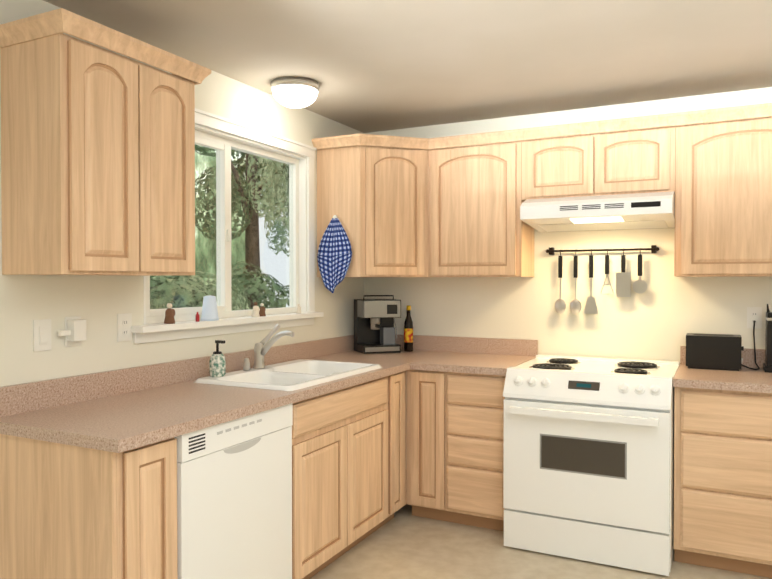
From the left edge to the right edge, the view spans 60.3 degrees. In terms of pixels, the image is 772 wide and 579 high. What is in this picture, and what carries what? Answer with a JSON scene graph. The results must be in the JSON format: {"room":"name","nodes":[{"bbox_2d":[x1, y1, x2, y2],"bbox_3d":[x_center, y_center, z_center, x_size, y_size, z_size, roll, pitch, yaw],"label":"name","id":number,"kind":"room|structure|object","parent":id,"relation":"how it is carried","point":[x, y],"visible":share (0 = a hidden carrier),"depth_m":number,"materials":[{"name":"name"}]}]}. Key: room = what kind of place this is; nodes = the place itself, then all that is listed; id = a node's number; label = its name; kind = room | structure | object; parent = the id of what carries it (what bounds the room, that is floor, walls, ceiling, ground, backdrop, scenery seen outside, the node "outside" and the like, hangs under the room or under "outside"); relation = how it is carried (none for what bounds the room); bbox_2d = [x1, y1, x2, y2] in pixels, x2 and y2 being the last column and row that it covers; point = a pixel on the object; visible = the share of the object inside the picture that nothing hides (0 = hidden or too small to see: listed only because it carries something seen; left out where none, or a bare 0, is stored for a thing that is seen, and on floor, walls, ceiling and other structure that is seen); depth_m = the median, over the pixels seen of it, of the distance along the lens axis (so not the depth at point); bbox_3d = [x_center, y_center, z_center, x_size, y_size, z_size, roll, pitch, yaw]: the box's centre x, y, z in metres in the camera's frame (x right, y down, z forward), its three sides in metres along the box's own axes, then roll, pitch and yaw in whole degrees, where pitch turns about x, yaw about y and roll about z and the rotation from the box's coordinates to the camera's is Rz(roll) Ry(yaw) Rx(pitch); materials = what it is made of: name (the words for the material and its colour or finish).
{"room":"kitchen","nodes":[
{"label":"kitchen","id":0,"kind":"room"},
{"bbox_2d":[0,0,363,386],"bbox_3d":[-1.458,0.150,2.159,0.120,2.400,5.820,0,1,27],"label":"wall","id":1,"kind":"structure","parent":0,"point":[98,303],"depth_m":2.74,"materials":[{"name":"paint"}]},
{"bbox_2d":[33,319,51,351],"bbox_3d":[-1.251,0.167,2.424,0.010,0.114,0.070,0,1,27],"label":"light switch","id":2,"kind":"object","parent":1,"relation":"attached to","point":[41,335],"visible":1,"depth_m":2.42,"materials":[{"name":"white plastic"}]},
{"bbox_2d":[58,316,86,346],"bbox_3d":[-1.187,0.160,2.515,0.044,0.114,0.110,0,1,27],"label":"outlet","id":3,"kind":"object","parent":1,"relation":"attached to","point":[74,333],"visible":1,"depth_m":2.51,"materials":[{"name":"white plastic"}]},
{"bbox_2d":[0,8,210,275],"bbox_3d":[-1.023,-0.471,2.477,0.360,0.834,0.687,0,1,27],"label":"upper cabinet","id":4,"kind":"object","parent":1,"relation":"attached to","point":[97,160],"visible":1,"depth_m":2.26,"materials":[{"name":"brown wood"}]},
{"bbox_2d":[117,313,131,341],"bbox_3d":[-1.084,0.157,2.760,0.008,0.114,0.070,0,1,27],"label":"electrical outlet","id":5,"kind":"object","parent":1,"relation":"attached to","point":[124,325],"visible":1,"depth_m":2.75,"materials":[{"name":"white plastic"}]},
{"bbox_2d":[131,108,323,343],"bbox_3d":[-0.774,-0.314,3.418,0.185,1.067,1.405,0,1,27],"label":"window","id":6,"kind":"structure","parent":1,"relation":"in","point":[222,147],"depth_m":3.47,"materials":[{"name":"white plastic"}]},
{"bbox_2d":[164,303,174,323],"bbox_3d":[-0.960,0.105,2.949,0.051,0.091,0.058,0,1,27],"label":"figurine","id":7,"kind":"object","parent":6,"relation":"on","point":[169,315],"visible":1,"depth_m":2.94,"materials":[{"name":"brown ceramic"}]},
{"bbox_2d":[196,312,199,321],"bbox_3d":[-0.875,0.126,3.085,0.018,0.045,0.017,0,1,27],"label":"bottle","id":8,"kind":"object","parent":6,"relation":"on","point":[197,317],"visible":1,"depth_m":3.08,"materials":[{"name":"red glass"}]},
{"bbox_2d":[201,295,218,320],"bbox_3d":[-0.843,0.087,3.181,0.084,0.120,0.083,0,1,27],"label":"lamp","id":9,"kind":"object","parent":6,"relation":"on","point":[209,310],"visible":1,"depth_m":3.15,"materials":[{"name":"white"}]},
{"bbox_2d":[251,302,259,316],"bbox_3d":[-0.686,0.104,3.494,0.044,0.079,0.051,0,1,27],"label":"figurine","id":10,"kind":"object","parent":6,"relation":"on","point":[255,312],"visible":1,"depth_m":3.48,"materials":[{"name":"beige ceramic"}]},
{"bbox_2d":[259,303,265,315],"bbox_3d":[-0.659,0.107,3.536,0.040,0.071,0.046,0,1,27],"label":"figurine","id":11,"kind":"object","parent":6,"relation":"on","point":[262,311],"visible":1,"depth_m":3.52,"materials":[{"name":"brown ceramic"}]},
{"bbox_2d":[296,304,300,312],"bbox_3d":[-0.506,0.111,3.851,0.031,0.055,0.036,0,1,27],"label":"figurine","id":12,"kind":"object","parent":6,"relation":"on","point":[298,309],"visible":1,"depth_m":3.84,"materials":[{"name":"beige ceramic"}]},
{"bbox_2d":[43,0,771,132],"bbox_3d":[0.623,-1.084,1.027,4.840,0.100,5.940,0,1,27],"label":"ceiling","id":13,"kind":"structure","parent":0,"point":[368,66],"depth_m":2.92,"materials":[{"name":"paint"}]},
{"bbox_2d":[271,76,318,107],"bbox_3d":[-0.471,-1.006,3.449,0.248,0.122,0.248,0,1,27],"label":"ceiling light","id":14,"kind":"object","parent":13,"relation":"attached to","point":[294,92],"visible":1,"depth_m":3.37,"materials":[{"name":"white glass"}]},
{"bbox_2d":[310,504,771,578],"bbox_3d":[0.623,1.416,1.062,4.840,0.100,5.940,0,1,27],"label":"floor","id":15,"kind":"structure","parent":0,"point":[404,543],"depth_m":3.26,"materials":[{"name":"tile"}]},
{"bbox_2d":[174,403,292,578],"bbox_3d":[-0.788,0.908,2.610,0.581,0.872,0.634,0,1,27],"label":"dishwasher","id":16,"kind":"object","parent":15,"relation":"on","point":[234,499],"visible":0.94,"depth_m":2.45,"materials":[{"name":"white metal"}]},
{"bbox_2d":[400,369,443,520],"bbox_3d":[0.354,0.887,4.032,0.241,0.876,0.619,0,1,27],"label":"base cabinet","id":17,"kind":"object","parent":15,"relation":"on","point":[421,391],"depth_m":3.75,"materials":[{"name":"brown wood"}]},
{"bbox_2d":[0,334,443,452],"bbox_3d":[-0.458,0.390,3.278,0.660,0.138,2.683,0,1,27],"label":"countertop","id":18,"kind":"structure","parent":17,"relation":"on","point":[120,410],"depth_m":2.53,"materials":[{"name":"laminate"}]},
{"bbox_2d":[243,324,294,370],"bbox_3d":[-0.572,0.289,3.338,0.245,0.224,0.208,0,1,27],"label":"faucet","id":19,"kind":"object","parent":18,"relation":"on","point":[260,350],"visible":1,"depth_m":3.37,"materials":[{"name":"silver metal"}]},
{"bbox_2d":[193,359,382,390],"bbox_3d":[-0.449,0.487,3.294,0.547,0.170,0.867,0,1,27],"label":"sink","id":20,"kind":"object","parent":18,"relation":"in","point":[293,375],"visible":0.29,"depth_m":3.30,"materials":[{"name":"white ceramic"}]},
{"bbox_2d":[209,340,225,376],"bbox_3d":[-0.784,0.321,3.098,0.078,0.168,0.076,0,1,27],"label":"soap dispenser","id":21,"kind":"object","parent":20,"relation":"on","point":[217,364],"visible":1,"depth_m":3.07,"materials":[{"name":"ceramic"}]},
{"bbox_2d":[354,295,400,353],"bbox_3d":[-0.054,0.221,4.332,0.252,0.369,0.260,0,1,-18],"label":"coffee machine","id":22,"kind":"object","parent":18,"relation":"on","point":[374,327],"visible":1,"depth_m":4.28,"materials":[{"name":"black plastic"}]},
{"bbox_2d":[404,305,412,351],"bbox_3d":[0.148,0.255,4.364,0.060,0.300,0.060,0,1,27],"label":"bottle","id":23,"kind":"object","parent":18,"relation":"on","point":[408,334],"visible":1,"depth_m":4.34,"materials":[{"name":"black glass"}]},
{"bbox_2d":[292,378,386,437],"bbox_3d":[-0.194,0.551,3.185,0.020,0.140,0.870,0,1,27],"label":"drawer","id":24,"kind":"object","parent":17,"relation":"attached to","point":[314,414],"depth_m":3.10,"materials":[{"name":"brown wood"}]},
{"bbox_2d":[444,372,505,530],"bbox_3d":[0.604,0.888,3.906,0.420,0.876,0.619,0,1,27],"label":"base cabinet","id":25,"kind":"object","parent":15,"relation":"on","point":[482,521],"depth_m":3.71,"materials":[{"name":"brown wood"}]},
{"bbox_2d":[412,336,537,375],"bbox_3d":[0.536,0.381,3.903,0.553,0.138,0.673,0,1,27],"label":"countertop","id":26,"kind":"structure","parent":25,"relation":"on","point":[474,355],"depth_m":4.10,"materials":[{"name":"laminate"}]},
{"bbox_2d":[447,375,504,518],"bbox_3d":[0.488,0.851,3.629,0.335,0.752,0.020,0,1,27],"label":"drawer","id":27,"kind":"object","parent":25,"relation":"attached to","point":[475,491],"depth_m":3.62,"materials":[{"name":"brown wood"}]},
{"bbox_2d":[503,354,679,575],"bbox_3d":[1.104,0.867,3.535,0.794,0.929,0.775,0,1,27],"label":"stove","id":28,"kind":"object","parent":15,"relation":"on","point":[588,471],"visible":1,"depth_m":3.24,"materials":[{"name":"white metal"}]},
{"bbox_2d":[673,387,771,577],"bbox_3d":[1.870,0.897,3.269,0.802,0.875,0.619,0,1,27],"label":"base cabinet","id":29,"kind":"object","parent":15,"relation":"on","point":[722,479],"visible":1,"depth_m":3.08,"materials":[{"name":"brown wood"}]},
{"bbox_2d":[673,346,771,392],"bbox_3d":[1.872,0.390,3.248,0.825,0.138,0.643,0,1,27],"label":"countertop","id":30,"kind":"structure","parent":29,"relation":"on","point":[745,379],"depth_m":3.19,"materials":[{"name":"laminate"}]},
{"bbox_2d":[686,321,759,370],"bbox_3d":[1.784,0.291,3.523,0.348,0.251,0.199,0,1,27],"label":"toaster","id":31,"kind":"object","parent":30,"relation":"on","point":[714,351],"visible":1,"depth_m":3.46,"materials":[{"name":"black plastic"}]},
{"bbox_2d":[763,304,771,372],"bbox_3d":[2.013,0.247,3.386,0.150,0.343,0.170,0,1,27],"label":"can opener","id":32,"kind":"object","parent":30,"relation":"on","point":[767,365],"visible":1,"depth_m":3.37,"materials":[{"name":"black plastic"}]},
{"bbox_2d":[364,87,771,361],"bbox_3d":[1.931,0.130,3.644,4.600,2.400,0.120,0,1,27],"label":"wall","id":33,"kind":"structure","parent":0,"point":[663,315],"depth_m":3.93,"materials":[{"name":"paint"}]},
{"bbox_2d":[312,134,423,276],"bbox_3d":[-0.015,-0.495,4.205,0.609,0.834,0.607,0,1,27],"label":"upper cabinet","id":34,"kind":"object","parent":33,"relation":"attached to","point":[373,184],"depth_m":3.98,"materials":[{"name":"brown wood"}]},
{"bbox_2d":[317,215,351,292],"bbox_3d":[-0.310,-0.212,3.990,0.244,0.471,0.034,0,1,27],"label":"hanging towel","id":35,"kind":"object","parent":34,"relation":"hanging from","point":[334,255],"visible":1,"depth_m":3.99,"materials":[{"name":"blue fabric"}]},
{"bbox_2d":[424,128,533,276],"bbox_3d":[0.548,-0.493,4.053,0.630,0.834,0.372,0,1,27],"label":"upper cabinet","id":36,"kind":"object","parent":33,"relation":"attached to","point":[446,206],"depth_m":3.91,"materials":[{"name":"brown wood"}]},
{"bbox_2d":[524,120,607,200],"bbox_3d":[1.044,-0.710,3.828,0.459,0.394,0.323,0,1,27],"label":"upper cabinet","id":37,"kind":"object","parent":33,"relation":"attached to","point":[564,160],"depth_m":3.67,"materials":[{"name":"brown wood"}]},
{"bbox_2d":[520,191,674,231],"bbox_3d":[1.184,-0.426,3.685,0.770,0.166,0.457,0,1,27],"label":"range hood","id":38,"kind":"object","parent":37,"relation":"attached to","point":[655,210],"visible":0.98,"depth_m":3.54,"materials":[{"name":"white metal"}]},
{"bbox_2d":[546,245,658,313],"bbox_3d":[1.251,-0.052,3.876,0.637,0.398,0.067,0,1,27],"label":"utensil rail","id":39,"kind":"object","parent":33,"relation":"attached to","point":[623,283],"visible":0.96,"depth_m":3.85,"materials":[{"name":"grey metal"}]},
{"bbox_2d":[608,112,679,194],"bbox_3d":[1.357,-0.708,3.670,0.459,0.394,0.323,0,1,27],"label":"upper cabinet","id":40,"kind":"object","parent":33,"relation":"attached to","point":[644,151],"depth_m":3.49,"materials":[{"name":"brown wood"}]},
{"bbox_2d":[674,103,771,276],"bbox_3d":[1.847,-0.484,3.426,0.642,0.834,0.323,0,1,27],"label":"upper cabinet","id":41,"kind":"object","parent":33,"relation":"attached to","point":[723,206],"depth_m":3.32,"materials":[{"name":"brown wood"}]},
{"bbox_2d":[747,307,761,328],"bbox_3d":[1.969,0.151,3.553,0.070,0.114,0.008,0,1,27],"label":"electrical outlet","id":42,"kind":"object","parent":33,"relation":"attached to","point":[754,314],"visible":1,"depth_m":3.55,"materials":[{"name":"white plastic"}]},
{"label":"outside","id":43,"kind":"structure","parent":0,"visible":0},
{"bbox_2d":[153,146,245,306],"bbox_3d":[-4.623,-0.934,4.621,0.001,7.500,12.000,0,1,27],"label":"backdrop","id":44,"kind":"structure","parent":43,"point":[200,255],"depth_m":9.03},
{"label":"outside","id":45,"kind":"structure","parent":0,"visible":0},
{"bbox_2d":[150,144,288,310],"bbox_3d":[-1.998,-0.481,8.039,2.276,5.505,4.294,0,1,27],"label":"tree","id":46,"kind":"object","parent":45,"point":[248,222],"depth_m":8.05,"materials":[{"name":"green plant"}]}
]}

